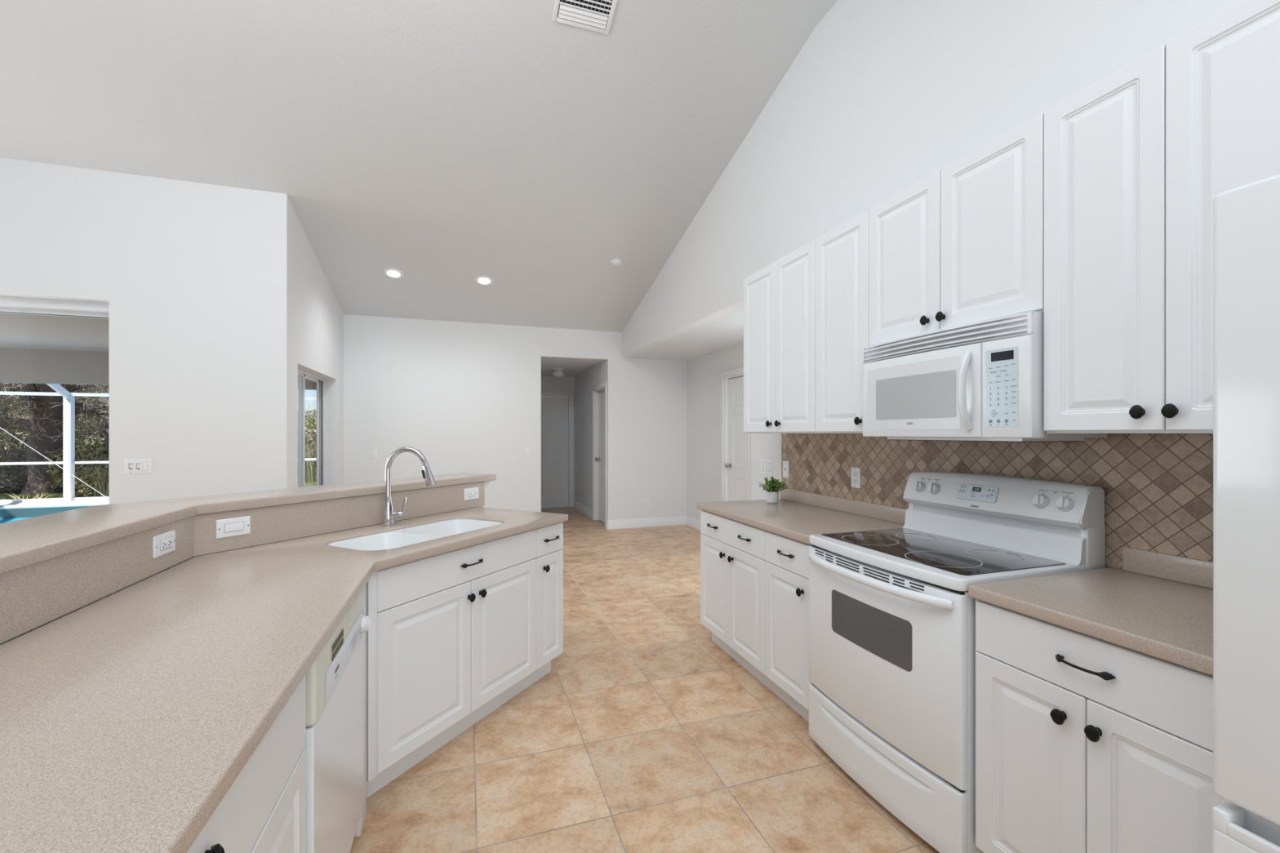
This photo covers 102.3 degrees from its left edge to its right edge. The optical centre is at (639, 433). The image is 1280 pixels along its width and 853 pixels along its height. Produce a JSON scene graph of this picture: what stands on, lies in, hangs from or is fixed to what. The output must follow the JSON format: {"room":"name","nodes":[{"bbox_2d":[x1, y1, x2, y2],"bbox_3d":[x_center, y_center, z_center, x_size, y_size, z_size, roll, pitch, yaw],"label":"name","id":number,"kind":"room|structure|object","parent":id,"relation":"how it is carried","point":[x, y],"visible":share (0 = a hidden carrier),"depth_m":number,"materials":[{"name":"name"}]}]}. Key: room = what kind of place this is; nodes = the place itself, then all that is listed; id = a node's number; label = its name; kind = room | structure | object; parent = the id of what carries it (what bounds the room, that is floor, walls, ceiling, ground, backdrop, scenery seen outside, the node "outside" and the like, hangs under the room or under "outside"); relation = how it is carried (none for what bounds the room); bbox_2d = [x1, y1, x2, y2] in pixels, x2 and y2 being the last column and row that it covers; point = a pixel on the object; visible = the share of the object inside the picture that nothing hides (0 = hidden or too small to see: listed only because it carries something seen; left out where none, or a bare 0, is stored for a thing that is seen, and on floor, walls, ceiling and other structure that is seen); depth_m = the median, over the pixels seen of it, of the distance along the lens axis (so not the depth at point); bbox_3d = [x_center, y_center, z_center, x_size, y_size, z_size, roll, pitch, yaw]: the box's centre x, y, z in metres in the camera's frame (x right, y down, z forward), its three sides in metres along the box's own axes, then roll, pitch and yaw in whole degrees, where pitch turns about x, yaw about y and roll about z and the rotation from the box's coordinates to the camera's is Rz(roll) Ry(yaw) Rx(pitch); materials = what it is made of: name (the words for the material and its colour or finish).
{"room":"kitchen","nodes":[
{"label":"kitchen","id":0,"kind":"room"},
{"bbox_2d":[0,312,108,351],"bbox_3d":[-10.883,-1.363,4.692,14.350,0.120,5.180,0,0,-19],"label":"ceiling","id":1,"kind":"structure","parent":0,"point":[16,331],"depth_m":6.67,"materials":[{"name":"white paint"}]},
{"bbox_2d":[0,347,316,390],"bbox_3d":[-11.746,-1.106,7.266,14.350,0.635,0.250,0,0,-19],"label":"beam","id":2,"kind":"structure","parent":1,"relation":"attached to","point":[28,366],"depth_m":8.03,"materials":[{"name":"grey paint"}]},
{"bbox_2d":[0,157,296,504],"bbox_3d":[-5.317,-0.423,3.687,4.863,3.600,0.250,0,0,-19],"label":"wall","id":3,"kind":"structure","parent":0,"point":[197,281],"depth_m":4.10,"materials":[{"name":"white paint"}]},
{"bbox_2d":[0,295,108,319],"bbox_3d":[-5.460,0.175,3.681,2.789,2.403,0.170,0,0,-19],"label":"window","id":4,"kind":"structure","parent":3,"relation":"in","point":[8,304],"depth_m":3.96,"materials":[{"name":"white metal"}]},
{"bbox_2d":[124,458,151,473],"bbox_3d":[-3.912,0.255,4.022,0.166,0.117,0.008,0,0,-19],"label":"switch plate","id":5,"kind":"object","parent":3,"relation":"attached to","point":[131,465],"visible":1,"depth_m":4.02,"materials":[{"name":"white plastic"}]},
{"bbox_2d":[0,506,482,644],"bbox_3d":[-1.196,0.843,0.706,0.955,1.068,5.264,0,0,-6],"label":"wall","id":6,"kind":"structure","parent":0,"point":[479,506],"depth_m":1.61,"materials":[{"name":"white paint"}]},
{"bbox_2d":[0,481,484,644],"bbox_3d":[-1.125,0.386,0.695,0.846,0.153,5.177,0,0,-6],"label":"backsplash","id":7,"kind":"structure","parent":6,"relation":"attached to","point":[33,596],"depth_m":1.75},
{"bbox_2d":[152,529,175,558],"bbox_3d":[-1.606,0.374,1.746,0.009,0.072,0.128,0,0,-19],"label":"outlet","id":8,"kind":"object","parent":7,"relation":"attached to","point":[163,544],"visible":1,"depth_m":1.73,"materials":[{"name":"white plastic"}]},
{"bbox_2d":[160,537,171,551],"bbox_3d":[-1.603,0.374,1.747,0.003,0.035,0.069,0,0,-19],"label":"receptacle","id":9,"kind":"object","parent":8,"relation":"attached to","point":[165,542],"depth_m":1.74,"materials":[{"name":"grey plastic"}]},
{"bbox_2d":[216,515,250,538],"bbox_3d":[-1.615,0.373,2.052,0.008,0.073,0.118,0,0,26],"label":"light switch","id":10,"kind":"object","parent":7,"relation":"attached to","point":[229,527],"visible":1,"depth_m":2.05,"materials":[{"name":"white plastic"}]},
{"bbox_2d":[464,487,478,500],"bbox_3d":[-1.043,0.374,3.202,0.009,0.073,0.120,0,0,26],"label":"outlet","id":11,"kind":"object","parent":7,"relation":"attached to","point":[472,493],"visible":1,"depth_m":3.19,"materials":[{"name":"white plastic"}]},
{"bbox_2d":[467,490,475,497],"bbox_3d":[-1.041,0.374,3.201,0.001,0.035,0.069,0,0,26],"label":"receptacle","id":12,"kind":"object","parent":11,"relation":"attached to","point":[470,493],"depth_m":3.20,"materials":[{"name":"white plastic"}]},
{"bbox_2d":[0,472,496,574],"bbox_3d":[-1.290,0.288,0.762,1.232,0.040,5.481,0,0,-6],"label":"bar","id":13,"kind":"object","parent":6,"relation":"on","point":[24,543],"visible":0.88,"depth_m":1.74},
{"bbox_2d":[484,480,489,488],"bbox_3d":[-1.042,0.350,3.372,0.090,0.083,0.075,0,0,26],"label":"corbel","id":14,"kind":"object","parent":6,"relation":"attached to","point":[487,482],"visible":0.21,"depth_m":3.36,"materials":[{"name":"white paint"}]},
{"bbox_2d":[296,214,343,487],"bbox_3d":[-3.460,-0.423,5.482,0.200,3.600,1.972,0,0,-19],"label":"wall","id":15,"kind":"structure","parent":0,"point":[319,315],"depth_m":5.43,"materials":[{"name":"white paint"}]},
{"bbox_2d":[297,368,324,487],"bbox_3d":[-3.379,0.074,5.279,0.205,1.405,1.440,0,0,-19],"label":"window","id":16,"kind":"structure","parent":15,"relation":"in","point":[302,375],"depth_m":5.58,"materials":[{"name":"white metal"}]},
{"bbox_2d":[0,0,837,332],"bbox_3d":[-2.600,-2.102,1.218,8.444,1.330,10.564,0,0,-19],"label":"ceiling","id":17,"kind":"structure","parent":0,"point":[446,144],"depth_m":3.71,"materials":[{"name":"white paint"}]},
{"bbox_2d":[382,267,404,278],"bbox_3d":[-2.664,-1.731,5.577,0.205,0.057,0.199,0,0,-14],"label":"recessed light","id":18,"kind":"object","parent":17,"relation":"in","point":[393,273],"visible":1,"depth_m":5.55,"materials":[{"name":"white paint"}]},
{"bbox_2d":[474,275,493,285],"bbox_3d":[-1.769,-1.736,5.856,0.205,0.057,0.199,0,0,-23],"label":"recessed light","id":19,"kind":"object","parent":17,"relation":"in","point":[482,279],"visible":1,"depth_m":5.83,"materials":[{"name":"white paint"}]},
{"bbox_2d":[551,0,617,34],"bbox_3d":[-0.308,-2.563,3.018,0.356,0.106,0.374,0,0,-19],"label":"ceiling vent","id":20,"kind":"object","parent":17,"relation":"in","point":[597,15],"visible":1,"depth_m":3.11,"materials":[{"name":"white metal"}]},
{"bbox_2d":[610,258,622,266],"bbox_3d":[-0.262,-1.885,5.711,0.124,0.061,0.123,0,0,-24],"label":"smoke detector","id":21,"kind":"object","parent":17,"relation":"attached to","point":[615,262],"visible":1,"depth_m":5.68,"materials":[{"name":"white paint"}]},
{"bbox_2d":[343,314,686,519],"bbox_3d":[-1.486,-0.113,7.121,4.827,2.980,0.120,0,0,-19],"label":"wall","id":22,"kind":"structure","parent":0,"point":[466,396],"depth_m":6.91,"materials":[{"name":"white paint"}]},
{"bbox_2d":[370,449,377,458],"bbox_3d":[-3.320,0.260,6.438,0.075,0.117,0.008,0,0,-19],"label":"light switch","id":23,"kind":"object","parent":22,"relation":"attached to","point":[373,452],"visible":1,"depth_m":6.43,"materials":[{"name":"white plastic"}]},
{"bbox_2d":[524,447,530,455],"bbox_3d":[-1.529,0.247,7.038,0.075,0.117,0.008,0,0,-19],"label":"light switch","id":24,"kind":"object","parent":22,"relation":"attached to","point":[527,450],"visible":1,"depth_m":7.03,"materials":[{"name":"white plastic"}]},
{"bbox_2d":[605,520,608,529],"bbox_3d":[-0.475,1.312,7.421,0.016,0.130,0.046,0,0,-19],"label":"baseboard","id":25,"kind":"structure","parent":22,"relation":"attached to","point":[606,522],"depth_m":7.40,"materials":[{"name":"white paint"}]},
{"bbox_2d":[608,515,686,529],"bbox_3d":[0.126,1.312,7.590,1.231,0.130,0.016,0,0,-19],"label":"baseboard","id":26,"kind":"structure","parent":22,"relation":"attached to","point":[668,521],"depth_m":7.57,"materials":[{"name":"white paint"}]},
{"bbox_2d":[644,498,649,506],"bbox_3d":[0.106,1.019,7.587,0.075,0.117,0.009,0,0,-19],"label":"outlet","id":27,"kind":"object","parent":22,"relation":"attached to","point":[646,500],"visible":1,"depth_m":7.58,"materials":[{"name":"white plastic"}]},
{"bbox_2d":[541,375,574,499],"bbox_3d":[-1.705,0.077,9.617,1.192,2.600,0.120,0,0,-19],"label":"wall","id":28,"kind":"structure","parent":0,"point":[552,384],"depth_m":9.63,"materials":[{"name":"white paint"}]},
{"bbox_2d":[541,391,573,506],"bbox_3d":[-1.718,0.299,9.601,0.960,2.155,0.140,0,0,-19],"label":"door","id":29,"kind":"structure","parent":28,"relation":"in","point":[557,413],"depth_m":9.66,"materials":[{"name":"white paint"}]},
{"bbox_2d":[541,357,604,377],"bbox_3d":[-1.337,-1.113,8.519,1.192,0.100,2.436,0,0,-19],"label":"ceiling","id":30,"kind":"structure","parent":0,"point":[572,367],"depth_m":8.05,"materials":[{"name":"white paint"}]},
{"bbox_2d":[551,368,564,377],"bbox_3d":[-1.354,-0.997,8.564,0.210,0.132,0.210,0,0,-19],"label":"hall ceiling light","id":31,"kind":"object","parent":30,"relation":"attached to","point":[556,372],"visible":1,"depth_m":8.49,"materials":[{"name":"white glass"}]},
{"bbox_2d":[574,360,605,510],"bbox_3d":[-0.810,0.077,8.633,0.120,2.600,2.316,0,0,-19],"label":"wall","id":32,"kind":"structure","parent":0,"point":[584,382],"depth_m":8.85,"materials":[{"name":"white paint"}]},
{"bbox_2d":[573,499,591,519],"bbox_3d":[-1.002,1.312,8.993,0.016,0.130,1.510,0,0,-19],"label":"baseboard","id":33,"kind":"structure","parent":32,"relation":"attached to","point":[579,506],"depth_m":8.90,"materials":[{"name":"white paint"}]},
{"bbox_2d":[591,381,606,528],"bbox_3d":[-0.567,0.312,7.879,0.137,2.130,0.860,0,0,-19],"label":"door","id":34,"kind":"structure","parent":32,"relation":"in","point":[598,391],"depth_m":8.15,"materials":[{"name":"white paint"}]},
{"bbox_2d":[350,506,939,852],"bbox_3d":[-1.547,1.437,2.883,11.500,0.120,13.050,0,0,-19],"label":"floor","id":35,"kind":"structure","parent":0,"point":[644,735],"depth_m":2.19,"materials":[{"name":"tile"}]},
{"bbox_2d":[186,675,306,852],"bbox_3d":[-0.855,0.940,0.576,0.631,0.874,1.055,0,0,-19],"label":"base cabinet","id":36,"kind":"object","parent":35,"relation":"on","point":[264,810],"visible":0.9,"depth_m":0.95,"materials":[{"name":"white wood"}]},
{"bbox_2d":[303,587,370,852],"bbox_3d":[-1.109,0.943,1.375,0.618,0.868,0.601,0,0,-19],"label":"dishwasher","id":37,"kind":"object","parent":35,"relation":"on","point":[334,747],"visible":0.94,"depth_m":1.38,"materials":[{"name":"white metal"}]},
{"bbox_2d":[355,584,366,837],"bbox_3d":[-1.017,0.940,1.801,0.094,0.874,0.112,0,0,-19],"label":"filler panel","id":38,"kind":"object","parent":35,"relation":"on","point":[362,816],"visible":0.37,"depth_m":1.83,"materials":[{"name":"white wood"}]},
{"bbox_2d":[366,528,536,798],"bbox_3d":[-1.008,0.940,2.429,0.601,0.874,0.978,0,0,26],"label":"base cabinet","id":39,"kind":"object","parent":35,"relation":"on","point":[451,636],"visible":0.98,"depth_m":2.19,"materials":[{"name":"white wood"}]},
{"bbox_2d":[0,506,568,852],"bbox_3d":[-0.488,0.482,0.793,1.522,0.038,5.014,0,0,-19],"label":"countertop","id":40,"kind":"structure","parent":39,"relation":"on","point":[128,717],"depth_m":0.95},
{"bbox_2d":[381,446,435,526],"bbox_3d":[-1.158,0.264,2.584,0.276,0.397,0.060,0,0,3],"label":"faucet","id":41,"kind":"object","parent":40,"relation":"on","point":[388,517],"visible":1,"depth_m":2.58,"materials":[{"name":"silver metal"}]},
{"bbox_2d":[327,519,502,551],"bbox_3d":[-1.022,0.569,2.450,0.383,0.188,0.792,0,0,26],"label":"sink","id":42,"kind":"object","parent":40,"relation":"in","point":[419,534],"visible":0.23,"depth_m":2.46,"materials":[{"name":"white ceramic"}]},
{"bbox_2d":[525,522,563,688],"bbox_3d":[-0.758,0.940,2.989,0.651,0.874,0.247,0,0,26],"label":"base cabinet","id":43,"kind":"object","parent":35,"relation":"on","point":[549,539],"visible":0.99,"depth_m":2.85,"materials":[{"name":"white wood"}]},
{"bbox_2d":[700,510,777,695],"bbox_3d":[0.819,0.940,3.158,0.684,0.874,0.783,0,0,-19],"label":"base cabinet","id":44,"kind":"object","parent":35,"relation":"on","point":[732,552],"visible":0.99,"depth_m":3.00,"materials":[{"name":"white wood"}]},
{"bbox_2d":[696,488,906,544],"bbox_3d":[0.884,0.443,2.988,0.665,0.117,1.200,0,0,-19],"label":"countertop","id":45,"kind":"structure","parent":44,"relation":"on","point":[797,515],"depth_m":2.88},
{"bbox_2d":[758,476,786,503],"bbox_3d":[0.889,0.375,3.449,0.194,0.175,0.218,0,0,11],"label":"potted plant","id":46,"kind":"object","parent":45,"relation":"on","point":[772,492],"visible":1,"depth_m":3.42,"materials":[{"name":"green plant"}]},
{"bbox_2d":[764,531,811,721],"bbox_3d":[1.006,0.940,2.602,0.684,0.874,0.390,0,0,-19],"label":"base cabinet","id":47,"kind":"object","parent":35,"relation":"on","point":[787,563],"visible":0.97,"depth_m":2.51,"materials":[{"name":"white wood"}]},
{"bbox_2d":[807,471,1105,852],"bbox_3d":[1.145,0.774,2.035,0.752,1.206,0.758,0,0,-19],"label":"electric range","id":48,"kind":"object","parent":35,"relation":"on","point":[892,611],"visible":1,"depth_m":1.85,"materials":[{"name":"white metal"}]},
{"bbox_2d":[821,528,1066,575],"bbox_3d":[1.137,0.448,2.035,0.479,0.002,0.708,0,0,-19],"label":"glass cooktop","id":49,"kind":"object","parent":48,"relation":"in","point":[957,556],"depth_m":1.94,"materials":[{"name":"grey glass"}]},
{"bbox_2d":[975,599,1227,852],"bbox_3d":[1.410,0.940,1.397,0.684,0.874,0.613,0,0,-19],"label":"base cabinet","id":50,"kind":"object","parent":35,"relation":"on","point":[1085,744],"visible":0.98,"depth_m":1.30,"materials":[{"name":"white wood"}]},
{"bbox_2d":[968,546,1213,675],"bbox_3d":[1.417,0.443,1.398,0.665,0.117,0.606,0,0,-19],"label":"countertop","id":51,"kind":"structure","parent":50,"relation":"on","point":[1160,606],"depth_m":1.42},
{"bbox_2d":[1212,173,1279,852],"bbox_3d":[1.544,0.468,0.640,0.853,1.817,0.900,0,0,-19],"label":"refrigerator","id":52,"kind":"object","parent":35,"relation":"on","point":[1246,217],"visible":1,"depth_m":0.91,"materials":[{"name":"white metal"}]},
{"bbox_2d":[630,305,743,360],"bbox_3d":[0.868,-1.143,5.883,0.910,0.100,3.724,0,0,-19],"label":"ceiling","id":53,"kind":"structure","parent":0,"point":[726,331],"depth_m":6.14,"materials":[{"name":"white paint"}]},
{"bbox_2d":[686,342,743,520],"bbox_3d":[1.344,0.077,6.085,0.121,2.600,3.884,0,0,-19],"label":"wall","id":54,"kind":"structure","parent":0,"point":[703,372],"depth_m":7.20,"materials":[{"name":"white paint"}]},
{"bbox_2d":[686,515,700,530],"bbox_3d":[0.875,1.312,7.268,0.016,0.130,1.104,0,0,-19],"label":"baseboard","id":55,"kind":"structure","parent":54,"relation":"attached to","point":[691,522],"depth_m":7.53,"materials":[{"name":"white paint"}]},
{"bbox_2d":[720,366,751,502],"bbox_3d":[1.283,0.289,6.231,0.140,2.175,1.090,0,0,-19],"label":"door","id":56,"kind":"structure","parent":54,"relation":"in","point":[735,444],"depth_m":6.53,"materials":[{"name":"white paint"}]},
{"bbox_2d":[622,0,1242,569],"bbox_3d":[1.446,-0.645,2.549,0.115,4.044,10.514,0,0,-19],"label":"wall","id":57,"kind":"structure","parent":0,"point":[881,96],"depth_m":2.85,"materials":[{"name":"white paint"}]},
{"bbox_2d":[760,458,773,475],"bbox_3d":[0.942,0.252,3.855,0.009,0.115,0.165,0,0,-19],"label":"switch plate","id":58,"kind":"object","parent":57,"relation":"attached to","point":[766,465],"visible":1,"depth_m":3.84,"materials":[{"name":"white plastic"}]},
{"bbox_2d":[768,462,770,472],"bbox_3d":[0.955,0.252,3.810,0.003,0.069,0.035,0,0,-19],"label":"receptacle","id":59,"kind":"object","parent":58,"relation":"attached to","point":[769,464],"depth_m":3.81,"materials":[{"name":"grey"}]},
{"bbox_2d":[743,239,817,433],"bbox_3d":[0.971,-0.525,3.187,0.378,1.049,0.762,0,0,-19],"label":"upper cabinet","id":60,"kind":"object","parent":57,"relation":"attached to","point":[780,297],"visible":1,"depth_m":3.08,"materials":[{"name":"white wood"}]},
{"bbox_2d":[815,209,868,433],"bbox_3d":[1.154,-0.525,2.642,0.378,1.049,0.386,0,0,-19],"label":"upper cabinet","id":61,"kind":"object","parent":57,"relation":"attached to","point":[842,253],"visible":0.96,"depth_m":2.58,"materials":[{"name":"white wood"}]},
{"bbox_2d":[868,112,1044,346],"bbox_3d":[1.338,-0.724,2.095,0.378,0.650,0.770,0,0,-19],"label":"upper cabinet","id":62,"kind":"object","parent":57,"relation":"attached to","point":[963,243],"visible":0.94,"depth_m":1.95,"materials":[{"name":"white wood"}]},
{"bbox_2d":[862,311,1107,442],"bbox_3d":[1.294,-0.184,2.079,0.446,0.426,0.756,0,0,-19],"label":"microwave","id":63,"kind":"object","parent":62,"relation":"attached to","point":[983,380],"visible":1,"depth_m":1.86,"materials":[{"name":"white plastic"}]},
{"bbox_2d":[781,433,1213,568],"bbox_3d":[1.420,0.232,2.428,0.010,0.461,2.600,0,0,-19],"label":"tile backsplash","id":64,"kind":"structure","parent":57,"relation":"attached to","point":[1157,488],"depth_m":1.84,"materials":[{"name":"beige tile"}]},
{"bbox_2d":[782,461,789,478],"bbox_3d":[1.016,0.253,3.602,0.009,0.117,0.072,0,0,-19],"label":"cable plate","id":65,"kind":"object","parent":64,"relation":"attached to","point":[785,464],"visible":1,"depth_m":3.59,"materials":[{"name":"white plastic"}]},
{"bbox_2d":[851,466,860,488],"bbox_3d":[1.234,0.254,2.955,0.009,0.117,0.072,0,0,-19],"label":"outlet","id":66,"kind":"object","parent":64,"relation":"attached to","point":[855,472],"visible":1,"depth_m":2.95,"materials":[{"name":"white plastic"}]},
{"bbox_2d":[853,471,857,484],"bbox_3d":[1.231,0.254,2.954,0.003,0.067,0.033,0,0,-19],"label":"receptacle","id":67,"kind":"object","parent":66,"relation":"attached to","point":[855,473],"depth_m":2.95,"materials":[{"name":"grey plastic"}]},
{"bbox_2d":[1044,0,1279,433],"bbox_3d":[1.558,-0.525,1.436,0.378,1.049,0.618,0,0,-19],"label":"upper cabinet","id":68,"kind":"object","parent":57,"relation":"attached to","point":[1136,160],"visible":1,"depth_m":1.42,"materials":[{"name":"white wood"}]},
{"label":"outside","id":69,"kind":"structure","parent":0,"visible":0},
{"bbox_2d":[0,439,316,499],"bbox_3d":[-66.529,2.187,103.990,240.000,0.780,200.500,0,0,-19],"label":"lawn","id":70,"kind":"structure","parent":69,"point":[3,494],"depth_m":15.06,"materials":[{"name":"green"}]},
{"bbox_2d":[0,455,20,491],"bbox_3d":[-19.692,1.247,15.849,2.111,1.399,1.444,0,0,-19],"label":"bush","id":71,"kind":"object","parent":70,"relation":"on","point":[6,490],"visible":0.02,"depth_m":15.81,"materials":[{"name":"green plant"}]},
{"bbox_2d":[0,444,27,493],"bbox_3d":[-18.912,1.133,15.704,1.098,1.597,1.436,0,0,-19],"label":"bush","id":72,"kind":"object","parent":70,"relation":"on","point":[9,474],"visible":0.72,"depth_m":15.44,"materials":[{"name":"green plant"}]},
{"bbox_2d":[0,383,105,449],"bbox_3d":[-32.515,-2.665,24.940,10.631,9.297,4.406,0,0,-19],"label":"tree","id":73,"kind":"object","parent":70,"relation":"on","point":[19,433],"visible":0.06,"depth_m":26.41,"materials":[{"name":"green plant"}]},
{"bbox_2d":[0,382,108,494],"bbox_3d":[-17.753,-1.826,15.161,8.906,7.622,10.766,0,0,31],"label":"oak tree","id":74,"kind":"object","parent":70,"relation":"on","point":[45,428],"visible":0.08,"depth_m":15.37,"materials":[{"name":"brown plant"}]},
{"bbox_2d":[0,384,108,457],"bbox_3d":[-35.375,-3.289,28.867,12.030,10.523,4.434,0,0,-19],"label":"tree","id":75,"kind":"object","parent":70,"relation":"on","point":[2,451],"visible":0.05,"depth_m":29.56,"materials":[{"name":"green plant"}]},
{"bbox_2d":[5,385,108,444],"bbox_3d":[-36.992,-3.532,32.901,13.050,10.986,4.586,0,0,-19],"label":"tree","id":76,"kind":"object","parent":70,"relation":"on","point":[75,385],"visible":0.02,"depth_m":32.78,"materials":[{"name":"green plant"}]},
{"bbox_2d":[41,438,108,488],"bbox_3d":[-17.103,1.055,15.748,1.888,1.765,1.378,0,0,-19],"label":"bush","id":77,"kind":"object","parent":70,"relation":"on","point":[56,473],"visible":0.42,"depth_m":15.55,"materials":[{"name":"green plant"}]},
{"bbox_2d":[75,463,108,497],"bbox_3d":[-16.133,1.403,15.146,1.168,1.059,1.385,0,0,-19],"label":"bush","id":78,"kind":"object","parent":70,"relation":"on","point":[82,489],"visible":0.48,"depth_m":14.88,"materials":[{"name":"green plant"}]},
{"bbox_2d":[75,465,108,497],"bbox_3d":[-15.739,1.383,15.171,1.658,0.988,1.673,0,0,21],"label":"clump","id":79,"kind":"object","parent":70,"relation":"on","point":[104,489],"visible":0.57,"depth_m":14.93,"materials":[{"name":"green plant"}]},
{"bbox_2d":[80,438,108,466],"bbox_3d":[-17.004,1.008,16.563,2.396,1.865,1.356,0,0,-19],"label":"bush","id":80,"kind":"object","parent":70,"relation":"on","point":[103,444],"visible":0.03,"depth_m":16.42,"materials":[{"name":"green plant"}]},
{"bbox_2d":[305,440,316,482],"bbox_3d":[-12.297,1.053,19.659,5.172,1.647,2.627,0,0,-19],"label":"clump","id":81,"kind":"object","parent":70,"relation":"on","point":[310,465],"visible":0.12,"depth_m":19.04,"materials":[{"name":"green plant"}]},
{"bbox_2d":[305,418,316,457],"bbox_3d":[-18.214,0.425,29.937,5.155,3.020,3.630,0,0,-19],"label":"shrub","id":82,"kind":"object","parent":70,"relation":"on","point":[312,439],"visible":0.12,"depth_m":29.32,"materials":[{"name":"green plant"}]},
{"bbox_2d":[305,405,316,449],"bbox_3d":[-21.662,0.043,33.899,4.021,3.756,3.806,0,0,-19],"label":"tree","id":83,"kind":"object","parent":70,"relation":"on","point":[312,425],"visible":0.14,"depth_m":33.40,"materials":[{"name":"green plant"}]},
{"bbox_2d":[305,410,316,432],"bbox_3d":[-48.262,-0.753,73.497,15.200,5.100,10.200,0,0,-9],"label":"house","id":84,"kind":"structure","parent":70,"relation":"on","point":[310,413],"depth_m":72.39,"materials":[{"name":"white paint"}]},
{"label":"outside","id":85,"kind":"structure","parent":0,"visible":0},
{"bbox_3d":[-19.214,2.002,10.114,150.000,0.550,1.400,0,0,-19],"label":"ground","id":86,"kind":"structure","parent":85,"visible":0},
{"bbox_2d":[0,492,61,499],"bbox_3d":[-14.765,1.657,12.405,1.257,0.440,1.493,0,0,-19],"label":"clump","id":87,"kind":"object","parent":86,"relation":"on","point":[42,495],"visible":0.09,"depth_m":12.55,"materials":[{"name":"green plant"}]},
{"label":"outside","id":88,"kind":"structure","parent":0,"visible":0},
{"bbox_3d":[-11.005,2.727,8.122,6.100,0.100,4.000,0,0,-19],"label":"basin","id":89,"kind":"object","parent":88,"visible":0},
{"bbox_2d":[0,517,30,524],"bbox_3d":[-11.005,2.144,8.122,6.040,1.055,3.920,0,0,-19],"label":"pool water","id":90,"kind":"structure","parent":89,"relation":"on","point":[2,520],"depth_m":9.68,"materials":[{"name":"teal liquid"}]},
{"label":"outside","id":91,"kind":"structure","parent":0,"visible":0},
{"bbox_2d":[0,496,108,505],"bbox_3d":[-15.177,1.557,5.625,26.800,0.240,9.680,0,0,-19],"label":"pool deck","id":92,"kind":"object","parent":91,"point":[84,500],"depth_m":10.74,"materials":[{"name":"white concrete"}]},
{"bbox_2d":[0,506,89,518],"bbox_3d":[-11.005,1.612,8.122,6.100,0.330,4.000,0,0,-19],"label":"tiles","id":93,"kind":"structure","parent":92,"relation":"attached to","point":[16,513],"depth_m":9.95,"materials":[{"name":"teal tile"}]},
{"bbox_2d":[0,502,108,509],"bbox_3d":[-11.676,1.422,10.122,6.500,0.050,0.280,0,0,-19],"label":"pool coping","id":94,"kind":"object","parent":92,"relation":"on","point":[91,504],"visible":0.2,"depth_m":10.08,"materials":[{"name":"white concrete"}]},
{"bbox_2d":[0,383,316,502],"bbox_3d":[-12.904,-0.644,8.909,19.200,4.161,3.868,0,0,-19],"label":"cage","id":95,"kind":"object","parent":92,"relation":"on","point":[68,462],"visible":0.3,"depth_m":11.02,"materials":[{"name":"white metal"}]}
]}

